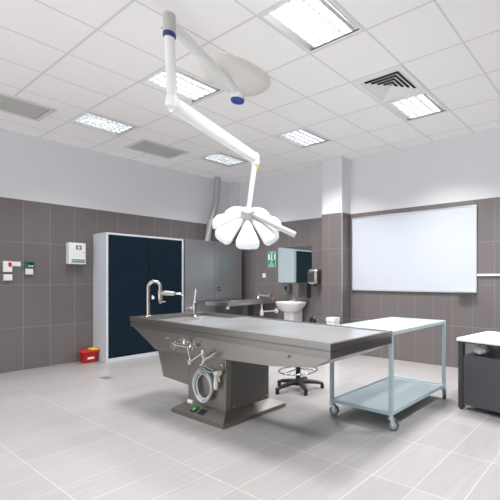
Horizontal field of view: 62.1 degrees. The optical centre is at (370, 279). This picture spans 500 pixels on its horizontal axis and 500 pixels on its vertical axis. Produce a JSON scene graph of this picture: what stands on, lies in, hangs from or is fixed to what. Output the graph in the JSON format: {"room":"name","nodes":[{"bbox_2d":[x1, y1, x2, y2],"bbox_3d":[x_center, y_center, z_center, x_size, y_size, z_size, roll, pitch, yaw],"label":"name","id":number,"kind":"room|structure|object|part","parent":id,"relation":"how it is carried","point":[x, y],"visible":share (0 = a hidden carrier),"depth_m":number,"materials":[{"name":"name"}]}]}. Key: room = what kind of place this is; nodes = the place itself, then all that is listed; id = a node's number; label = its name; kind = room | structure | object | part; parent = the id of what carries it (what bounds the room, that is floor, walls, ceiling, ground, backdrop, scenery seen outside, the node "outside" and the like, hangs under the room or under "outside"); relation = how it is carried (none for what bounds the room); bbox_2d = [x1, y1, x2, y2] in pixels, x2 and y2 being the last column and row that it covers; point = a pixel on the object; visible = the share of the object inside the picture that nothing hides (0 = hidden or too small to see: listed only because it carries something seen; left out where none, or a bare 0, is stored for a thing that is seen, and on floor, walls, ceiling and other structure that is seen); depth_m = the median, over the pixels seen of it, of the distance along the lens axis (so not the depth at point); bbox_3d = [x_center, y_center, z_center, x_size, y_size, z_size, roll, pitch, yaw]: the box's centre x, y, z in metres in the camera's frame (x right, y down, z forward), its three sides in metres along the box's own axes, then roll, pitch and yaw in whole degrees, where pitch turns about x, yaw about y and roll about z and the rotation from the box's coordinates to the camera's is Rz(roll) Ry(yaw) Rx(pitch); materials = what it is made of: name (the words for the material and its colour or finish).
{"room":"autopsy room","nodes":[
{"label":"autopsy room","id":0,"kind":"room"},
{"bbox_2d":[0,128,228,372],"bbox_3d":[-4.892,-0.485,5.378,0.200,3.464,6.950,0,0,34],"label":"wall","id":1,"kind":"structure","parent":0,"point":[53,194],"depth_m":5.74,"materials":[{"name":"tile"}]},
{"bbox_2d":[3,261,11,271],"bbox_3d":[-4.860,-0.175,5.201,0.047,0.145,0.090,0,0,34],"label":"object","id":2,"kind":"object","parent":1,"relation":"attached to","point":[7,265],"visible":1,"depth_m":5.19,"materials":[{"name":"white plastic"}]},
{"bbox_2d":[3,274,11,280],"bbox_3d":[-4.862,-0.029,5.206,0.038,0.083,0.087,0,0,34],"label":"wall switch","id":3,"kind":"object","parent":1,"relation":"attached to","point":[5,276],"visible":1,"depth_m":5.19,"materials":[{"name":"white plastic"}]},
{"bbox_2d":[12,262,20,265],"bbox_3d":[-4.825,-0.214,5.291,0.006,0.062,0.091,0,0,34],"label":"wall label","id":4,"kind":"object","parent":1,"relation":"attached to","point":[13,263],"visible":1,"depth_m":5.29,"materials":[{"name":"white plastic"}]},
{"bbox_2d":[25,269,32,274],"bbox_3d":[-4.739,-0.112,5.392,0.038,0.082,0.080,0,0,34],"label":"wall switch","id":5,"kind":"object","parent":1,"relation":"attached to","point":[27,271],"visible":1,"depth_m":5.38,"materials":[{"name":"white plastic"}]},
{"bbox_2d":[25,262,34,267],"bbox_3d":[-4.731,-0.204,5.391,0.052,0.087,0.100,0,0,34],"label":"wall sign","id":6,"kind":"object","parent":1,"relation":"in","point":[27,264],"depth_m":5.38,"materials":[{"name":"green plastic"}]},
{"bbox_2d":[66,242,85,263],"bbox_3d":[-4.409,-0.391,5.813,0.124,0.319,0.216,0,0,34],"label":"first aid kit","id":7,"kind":"object","parent":1,"relation":"attached to","point":[75,252],"visible":1,"depth_m":5.76,"materials":[{"name":"white metal"}]},
{"bbox_2d":[229,182,239,242],"bbox_3d":[-2.836,-0.435,8.114,0.220,3.364,0.135,0,0,34],"label":"wall","id":8,"kind":"structure","parent":0,"point":[234,187],"depth_m":8.05,"materials":[{"name":"paint"}]},
{"bbox_2d":[0,0,499,182],"bbox_3d":[-0.171,-2.027,2.274,11.180,0.020,6.980,0,0,34],"label":"ceiling","id":9,"kind":"structure","parent":0,"point":[424,30],"depth_m":3.78,"materials":[{"name":"tile"}]},
{"bbox_2d":[0,92,57,120],"bbox_3d":[-4.163,-2.011,4.443,0.606,0.012,0.762,0,0,34],"label":"ceiling panel","id":10,"kind":"object","parent":9,"relation":"attached to","point":[10,104],"visible":1,"depth_m":4.57,"materials":[{"name":"white metal"}]},
{"bbox_2d":[69,111,137,135],"bbox_3d":[-3.453,-2.061,5.041,0.576,0.095,0.576,0,0,34],"label":"ceiling light","id":11,"kind":"object","parent":9,"relation":"attached to","point":[89,119],"visible":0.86,"depth_m":5.05,"materials":[{"name":"white plastic"}]},
{"bbox_2d":[123,139,189,158],"bbox_3d":[-3.302,-2.011,6.011,0.618,0.012,0.702,0,0,34],"label":"ceiling panel","id":12,"kind":"object","parent":9,"relation":"attached to","point":[146,146],"visible":1,"depth_m":6.00,"materials":[{"name":"white metal"}]},
{"bbox_2d":[129,141,182,156],"bbox_3d":[-3.302,-2.014,6.011,0.518,0.005,0.602,0,0,34],"label":"grille","id":13,"kind":"object","parent":12,"relation":"attached to","point":[148,147],"depth_m":6.01,"materials":[{"name":"grey metal"}]},
{"bbox_2d":[140,67,222,103],"bbox_3d":[-1.953,-2.061,4.046,0.576,0.095,0.576,0,0,34],"label":"ceiling light","id":14,"kind":"object","parent":9,"relation":"attached to","point":[192,89],"visible":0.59,"depth_m":4.07,"materials":[{"name":"white plastic"}]},
{"bbox_2d":[199,152,249,166],"bbox_3d":[-2.457,-2.061,6.541,0.576,0.095,0.576,0,0,34],"label":"ceiling light","id":15,"kind":"object","parent":9,"relation":"attached to","point":[220,158],"visible":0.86,"depth_m":6.55,"materials":[{"name":"white plastic"}]},
{"bbox_2d":[161,11,296,249],"bbox_3d":[-1.331,-1.143,3.431,0.871,1.749,1.275,0,0,34],"label":"lamp","id":16,"kind":"object","parent":9,"relation":"hanging from","point":[239,77],"visible":1,"depth_m":3.49,"materials":[{"name":"white plastic"}]},
{"bbox_3d":[-1.375,-1.848,3.300,0.084,0.110,1.022,0,0,8],"label":"horizontal arm","id":17,"kind":"part","parent":16,"relation":"part of","materials":[{"name":"white plastic"}]},
{"bbox_3d":[-1.254,-1.209,3.225,0.080,0.248,0.943,0,0,22],"label":"spring arm","id":18,"kind":"part","parent":16,"relation":"part of","materials":[{"name":"white plastic"}]},
{"bbox_3d":[-1.112,-0.841,3.632,0.115,0.513,0.048,0,0,-41],"label":"rod","id":19,"kind":"part","parent":16,"relation":"part of","materials":[{"name":"white plastic"}]},
{"bbox_2d":[0,0,499,181],"bbox_3d":[-0.164,-2.033,2.239,11.150,0.031,6.950,0,0,34],"label":"ceiling grid","id":20,"kind":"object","parent":9,"relation":"attached to","point":[131,1],"depth_m":3.82,"materials":[{"name":"white metal"}]},
{"bbox_2d":[274,128,331,147],"bbox_3d":[-0.958,-2.061,5.545,0.576,0.095,0.576,0,0,34],"label":"ceiling light","id":21,"kind":"object","parent":9,"relation":"attached to","point":[302,137],"visible":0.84,"depth_m":5.55,"materials":[{"name":"white plastic"}]},
{"bbox_2d":[259,0,363,52],"bbox_3d":[-0.453,-2.061,3.050,0.576,0.095,0.576,0,0,34],"label":"ceiling light","id":22,"kind":"object","parent":9,"relation":"attached to","point":[314,25],"visible":0.95,"depth_m":3.07,"materials":[{"name":"white plastic"}]},
{"bbox_2d":[352,65,427,103],"bbox_3d":[0.210,-2.064,4.050,0.576,0.106,0.576,0,0,34],"label":"ceiling vent","id":23,"kind":"object","parent":9,"relation":"in","point":[395,83],"visible":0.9,"depth_m":4.09,"materials":[{"name":"white metal"}]},
{"bbox_3d":[0.210,-2.022,4.050,0.184,0.019,0.184,0,0,34],"label":"blade","id":24,"kind":"part","parent":23,"relation":"part of","materials":[{"name":"white metal"}]},
{"bbox_3d":[0.210,-2.022,4.050,0.368,0.019,0.368,0,0,34],"label":"blade","id":25,"kind":"part","parent":23,"relation":"part of","materials":[{"name":"white metal"}]},
{"bbox_3d":[0.210,-2.022,4.050,0.460,0.019,0.460,0,0,34],"label":"blade","id":26,"kind":"part","parent":23,"relation":"part of","materials":[{"name":"white metal"}]},
{"bbox_3d":[0.210,-2.022,4.050,0.092,0.019,0.092,0,0,34],"label":"blade","id":27,"kind":"part","parent":23,"relation":"part of","materials":[{"name":"white metal"}]},
{"bbox_3d":[0.210,-2.022,4.050,0.276,0.019,0.276,0,0,34],"label":"blade","id":28,"kind":"part","parent":23,"relation":"part of","materials":[{"name":"white metal"}]},
{"bbox_2d":[383,91,448,121],"bbox_3d":[0.542,-2.061,4.550,0.576,0.095,0.576,0,0,34],"label":"ceiling light","id":29,"kind":"object","parent":9,"relation":"attached to","point":[424,104],"visible":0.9,"depth_m":4.55,"materials":[{"name":"white plastic"}]},
{"bbox_2d":[0,355,499,499],"bbox_3d":[-0.192,1.307,2.378,11.350,0.120,7.150,0,0,34],"label":"floor","id":30,"kind":"structure","parent":0,"point":[68,432],"depth_m":2.95,"materials":[{"name":"tile"}]},
{"bbox_2d":[79,347,98,362],"bbox_3d":[-4.256,1.145,5.870,0.185,0.204,0.217,0,0,34],"label":"sharps container","id":31,"kind":"object","parent":30,"relation":"on","point":[89,355],"visible":1,"depth_m":5.82,"materials":[{"name":"red plastic"}]},
{"bbox_2d":[79,352,97,362],"bbox_3d":[-4.258,1.169,5.871,0.168,0.155,0.203,0,0,34],"label":"tub","id":32,"kind":"object","parent":31,"relation":"attached to","point":[85,357],"depth_m":5.81,"materials":[{"name":"red plastic"}]},
{"bbox_3d":[-4.257,1.076,5.870,0.183,0.030,0.217,0,0,34],"label":"lid","id":33,"kind":"part","parent":31,"relation":"part of","materials":[{"name":"red plastic"}]},
{"bbox_2d":[99,376,112,379],"bbox_3d":[-3.346,1.245,4.922,0.180,0.004,0.100,0,0,34],"label":"floor drain","id":34,"kind":"object","parent":30,"relation":"on","point":[104,377],"visible":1,"depth_m":4.93,"materials":[{"name":"grey metal"}]},
{"bbox_2d":[93,232,183,362],"bbox_3d":[-3.800,0.269,6.432,0.446,1.957,1.215,0,0,34],"label":"tall cabinet","id":35,"kind":"object","parent":30,"relation":"on","point":[124,265],"visible":0.72,"depth_m":6.08,"materials":[{"name":"blue metal"}]},
{"bbox_3d":[-3.783,0.256,6.082,0.019,1.863,0.584,0,0,34],"label":"door","id":36,"kind":"part","parent":35,"relation":"part of","materials":[{"name":"blue metal"}]},
{"bbox_3d":[-3.464,0.256,6.563,0.019,1.863,0.560,0,0,34],"label":"door","id":37,"kind":"part","parent":35,"relation":"part of","materials":[{"name":"blue metal"}]},
{"bbox_2d":[184,239,241,314],"bbox_3d":[-3.111,0.263,7.457,0.461,1.968,1.215,0,0,34],"label":"tall cabinet","id":38,"kind":"object","parent":30,"relation":"on","point":[214,269],"visible":0.52,"depth_m":7.29,"materials":[{"name":"grey metal"}]},
{"bbox_3d":[-3.110,0.234,7.087,0.021,1.905,0.596,0,0,34],"label":"door","id":39,"kind":"part","parent":38,"relation":"part of","materials":[{"name":"grey metal"}]},
{"bbox_2d":[204,177,220,240],"bbox_3d":[-3.083,-1.369,7.579,0.117,1.293,0.338,0,0,34],"label":"vent duct","id":40,"kind":"object","parent":38,"relation":"on","point":[217,180],"visible":0.91,"depth_m":7.57,"materials":[{"name":"grey metal"}]},
{"bbox_3d":[-2.774,0.234,7.594,0.021,1.905,0.610,0,0,34],"label":"door","id":41,"kind":"part","parent":38,"relation":"part of","materials":[{"name":"grey metal"}]},
{"bbox_2d":[205,299,277,316],"bbox_3d":[-2.363,0.820,7.208,0.690,0.854,1.097,0,0,34],"label":"bench","id":42,"kind":"object","parent":30,"relation":"on","point":[247,304],"visible":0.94,"depth_m":7.23,"materials":[{"name":"brushed steel"},{"name":"dark brushed steel"},{"name":"chrome"}]},
{"bbox_2d":[130,280,391,429],"bbox_3d":[-1.157,0.625,3.537,2.640,1.244,0.867,0,0,34],"label":"table","id":43,"kind":"object","parent":30,"relation":"on","point":[224,361],"visible":1,"depth_m":3.42,"materials":[{"name":"metal"}]},
{"bbox_2d":[144,280,184,316],"bbox_3d":[-2.107,0.192,3.968,0.338,0.378,0.249,0,0,34],"label":"tap","id":44,"kind":"object","parent":43,"relation":"on","point":[160,292],"depth_m":3.96,"materials":[{"name":"metal"}]},
{"bbox_3d":[-1.843,0.825,4.056,0.587,0.357,0.480,0,0,34],"label":"drain tank","id":45,"kind":"part","parent":43,"relation":"part of","materials":[{"name":"metal"}]},
{"bbox_2d":[186,289,196,316],"bbox_3d":[-1.869,0.244,4.066,0.098,0.301,0.087,0,0,34],"label":"mixer tap","id":46,"kind":"object","parent":43,"relation":"on","point":[194,304],"depth_m":4.05,"materials":[{"name":"silver metal"}]},
{"bbox_3d":[-1.518,0.557,3.306,0.052,0.074,0.073,0,0,34],"label":"cross handle","id":47,"kind":"part","parent":43,"relation":"part of","materials":[{"name":"silver metal"}]},
{"bbox_2d":[189,406,199,412],"bbox_3d":[-1.599,1.182,3.531,0.084,0.034,0.055,0,0,34],"label":"switch","id":48,"kind":"object","parent":43,"relation":"attached to","point":[194,409],"depth_m":3.52,"materials":[{"name":"green plastic"}]},
{"bbox_2d":[199,352,214,365],"bbox_3d":[-1.320,0.651,3.185,0.178,0.129,0.077,0,0,34],"label":"tap","id":49,"kind":"object","parent":43,"relation":"on","point":[209,355],"depth_m":3.19,"materials":[{"name":"silver metal"}]},
{"bbox_3d":[-1.351,1.200,3.732,0.780,0.095,0.705,0,0,34],"label":"plate","id":50,"kind":"part","parent":43,"relation":"part of","materials":[{"name":"metal"}]},
{"bbox_3d":[-1.111,0.899,3.600,0.008,0.505,0.420,0,0,34],"label":"panel","id":51,"kind":"part","parent":43,"relation":"part of","materials":[{"name":"metal"}]},
{"bbox_2d":[275,297,306,320],"bbox_3d":[-1.437,0.781,6.967,0.574,0.932,0.471,0,0,34],"label":"basin","id":52,"kind":"object","parent":30,"relation":"on","point":[292,310],"visible":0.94,"depth_m":6.88,"materials":[{"name":"white ceramic"}]},
{"bbox_3d":[-1.440,0.491,6.963,0.574,0.181,0.460,0,0,34],"label":"bowl","id":53,"kind":"part","parent":52,"relation":"part of","materials":[{"name":"white ceramic"}]},
{"bbox_2d":[284,309,302,320],"bbox_3d":[-1.399,0.887,7.042,0.240,0.720,0.306,0,0,34],"label":"pedestal","id":54,"kind":"object","parent":52,"relation":"attached to","point":[294,316],"depth_m":6.93,"materials":[{"name":"white ceramic"}]},
{"bbox_2d":[275,316,323,395],"bbox_3d":[-0.841,0.838,4.422,0.552,0.817,0.556,0,0,34],"label":"stool","id":55,"kind":"object","parent":30,"relation":"on","point":[300,381],"visible":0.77,"depth_m":4.39,"materials":[{"name":"black plastic"}]},
{"bbox_3d":[-0.676,0.492,4.563,0.049,0.125,0.160,0,0,-24],"label":"backrest","id":56,"kind":"part","parent":55,"relation":"part of","materials":[{"name":"black plastic"}]},
{"bbox_2d":[326,317,339,324],"bbox_3d":[-0.607,0.927,6.227,0.180,0.640,0.165,0,0,34],"label":"waste bin","id":57,"kind":"object","parent":30,"relation":"on","point":[329,320],"visible":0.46,"depth_m":6.19,"materials":[{"name":"white plastic"}]},
{"bbox_3d":[-0.601,0.640,6.238,0.180,0.067,0.140,0,0,34],"label":"lid","id":58,"kind":"part","parent":57,"relation":"part of","materials":[{"name":"white plastic"}]},
{"bbox_2d":[328,317,446,430],"bbox_3d":[0.239,0.838,3.837,0.732,0.818,1.144,0,0,35],"label":"trolley","id":59,"kind":"object","parent":30,"relation":"on","point":[390,395],"visible":0.94,"depth_m":3.68,"materials":[{"name":"white metal"}]},
{"bbox_3d":[-0.354,0.795,3.581,0.032,0.668,0.032,0,0,35],"label":"leg","id":60,"kind":"part","parent":59,"relation":"part of","materials":[{"name":"teal paint"}]},
{"bbox_2d":[332,375,443,414],"bbox_3d":[0.210,1.111,3.831,0.664,0.032,1.077,0,0,35],"label":"shelf","id":61,"kind":"object","parent":59,"relation":"attached to","point":[374,396],"depth_m":3.72,"materials":[{"name":"teal paint"}]},
{"bbox_3d":[0.172,0.795,3.216,0.032,0.668,0.032,0,0,35],"label":"leg","id":62,"kind":"part","parent":59,"relation":"part of","materials":[{"name":"teal paint"}]},
{"bbox_2d":[341,317,445,334],"bbox_3d":[0.210,0.446,3.831,0.672,0.033,1.085,0,0,35],"label":"shelf","id":63,"kind":"object","parent":59,"relation":"attached to","point":[398,325],"depth_m":3.79,"materials":[{"name":"white paint"}]},
{"bbox_3d":[0.773,0.795,4.081,0.032,0.668,0.032,0,0,35],"label":"leg","id":64,"kind":"part","parent":59,"relation":"part of","materials":[{"name":"teal paint"}]},
{"bbox_2d":[456,331,499,412],"bbox_3d":[1.488,0.904,3.611,1.162,0.685,0.672,0,0,43],"label":"side table","id":65,"kind":"object","parent":30,"relation":"on","point":[478,375],"visible":0.99,"depth_m":3.63,"materials":[{"name":"white laminate"}]},
{"bbox_3d":[0.885,0.914,3.759,0.050,0.642,0.050,0,0,43],"label":"leg","id":66,"kind":"part","parent":65,"relation":"part of","materials":[{"name":"metal"}]},
{"bbox_2d":[472,345,489,354],"bbox_3d":[1.062,0.673,3.739,0.168,0.088,0.170,0,0,34],"label":"pack","id":67,"kind":"object","parent":65,"relation":"on","point":[478,349],"visible":0.99,"depth_m":3.69},
{"bbox_3d":[1.476,0.600,3.623,1.096,0.013,0.641,0,0,43],"label":"rail","id":68,"kind":"part","parent":65,"relation":"part of","materials":[{"name":"metal"}]},
{"bbox_3d":[1.275,0.961,3.373,1.034,0.469,0.011,0,0,43],"label":"panel","id":69,"kind":"part","parent":65,"relation":"part of","materials":[{"name":"grey metal"}]},
{"bbox_2d":[322,156,349,324],"bbox_3d":[-0.575,-0.435,6.551,0.435,3.364,0.240,0,0,34],"label":"wall pillar","id":70,"kind":"structure","parent":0,"point":[335,171],"depth_m":6.44,"materials":[{"name":"tile"}]},
{"bbox_2d":[341,212,342,323],"bbox_3d":[-0.462,0.073,6.337,0.016,2.347,0.016,0,0,34],"label":"trim","id":71,"kind":"structure","parent":70,"relation":"attached to","point":[341,212],"depth_m":6.33,"materials":[{"name":"metal"}]},
{"bbox_2d":[240,128,499,367],"bbox_3d":[1.730,-0.485,5.273,11.350,3.464,0.200,0,0,34],"label":"wall","id":72,"kind":"structure","parent":0,"point":[464,170],"depth_m":5.92,"materials":[{"name":"tile"}]},
{"bbox_2d":[257,292,271,297],"bbox_3d":[-2.059,0.303,7.584,0.281,0.123,0.285,0,0,-12],"label":"mixer tap","id":73,"kind":"object","parent":72,"relation":"attached to","point":[259,294],"visible":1,"depth_m":7.53,"materials":[{"name":"silver metal"}]},
{"bbox_2d":[268,251,275,266],"bbox_3d":[-1.925,-0.393,7.570,0.210,0.305,0.012,0,0,34],"label":"safety sign","id":74,"kind":"object","parent":72,"relation":"attached to","point":[271,255],"visible":1,"depth_m":7.56,"materials":[{"name":"green plastic"}]},
{"bbox_2d":[283,284,291,293],"bbox_3d":[-1.551,0.172,7.255,0.140,0.180,0.124,0,0,34],"label":"soap dispenser","id":75,"kind":"object","parent":72,"relation":"attached to","point":[287,288],"visible":1,"depth_m":7.22,"materials":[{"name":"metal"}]},
{"bbox_2d":[278,245,311,282],"bbox_3d":[-1.409,-0.280,7.226,0.860,0.683,0.015,0,0,34],"label":"wall mirror","id":76,"kind":"object","parent":72,"relation":"attached to","point":[294,263],"visible":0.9,"depth_m":7.22,"materials":[{"name":"clear glass"}]},
{"bbox_2d":[298,283,309,297],"bbox_3d":[-1.194,0.198,7.025,0.200,0.268,0.113,0,0,34],"label":"dispenser","id":77,"kind":"object","parent":72,"relation":"attached to","point":[303,288],"visible":0.98,"depth_m":6.97,"materials":[{"name":"metal"}]},
{"bbox_2d":[308,269,321,285],"bbox_3d":[-0.979,-0.040,6.842,0.250,0.307,0.178,0,0,34],"label":"dispenser","id":78,"kind":"object","parent":72,"relation":"attached to","point":[314,275],"visible":0.99,"depth_m":6.76,"materials":[{"name":"metal"}]},
{"bbox_2d":[352,205,476,292],"bbox_3d":[0.560,-0.421,5.870,2.116,1.208,0.096,0,0,34],"label":"whiteboard","id":79,"kind":"object","parent":72,"relation":"attached to","point":[434,250],"visible":1,"depth_m":5.80,"materials":[{"name":"plastic"}]},
{"bbox_2d":[477,274,499,275],"bbox_3d":[3.929,-0.064,3.678,5.919,0.028,0.026,0,0,34],"label":"rail","id":80,"kind":"object","parent":72,"relation":"attached to","point":[477,274],"visible":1,"depth_m":5.21,"materials":[{"name":"white plastic"}]}
]}

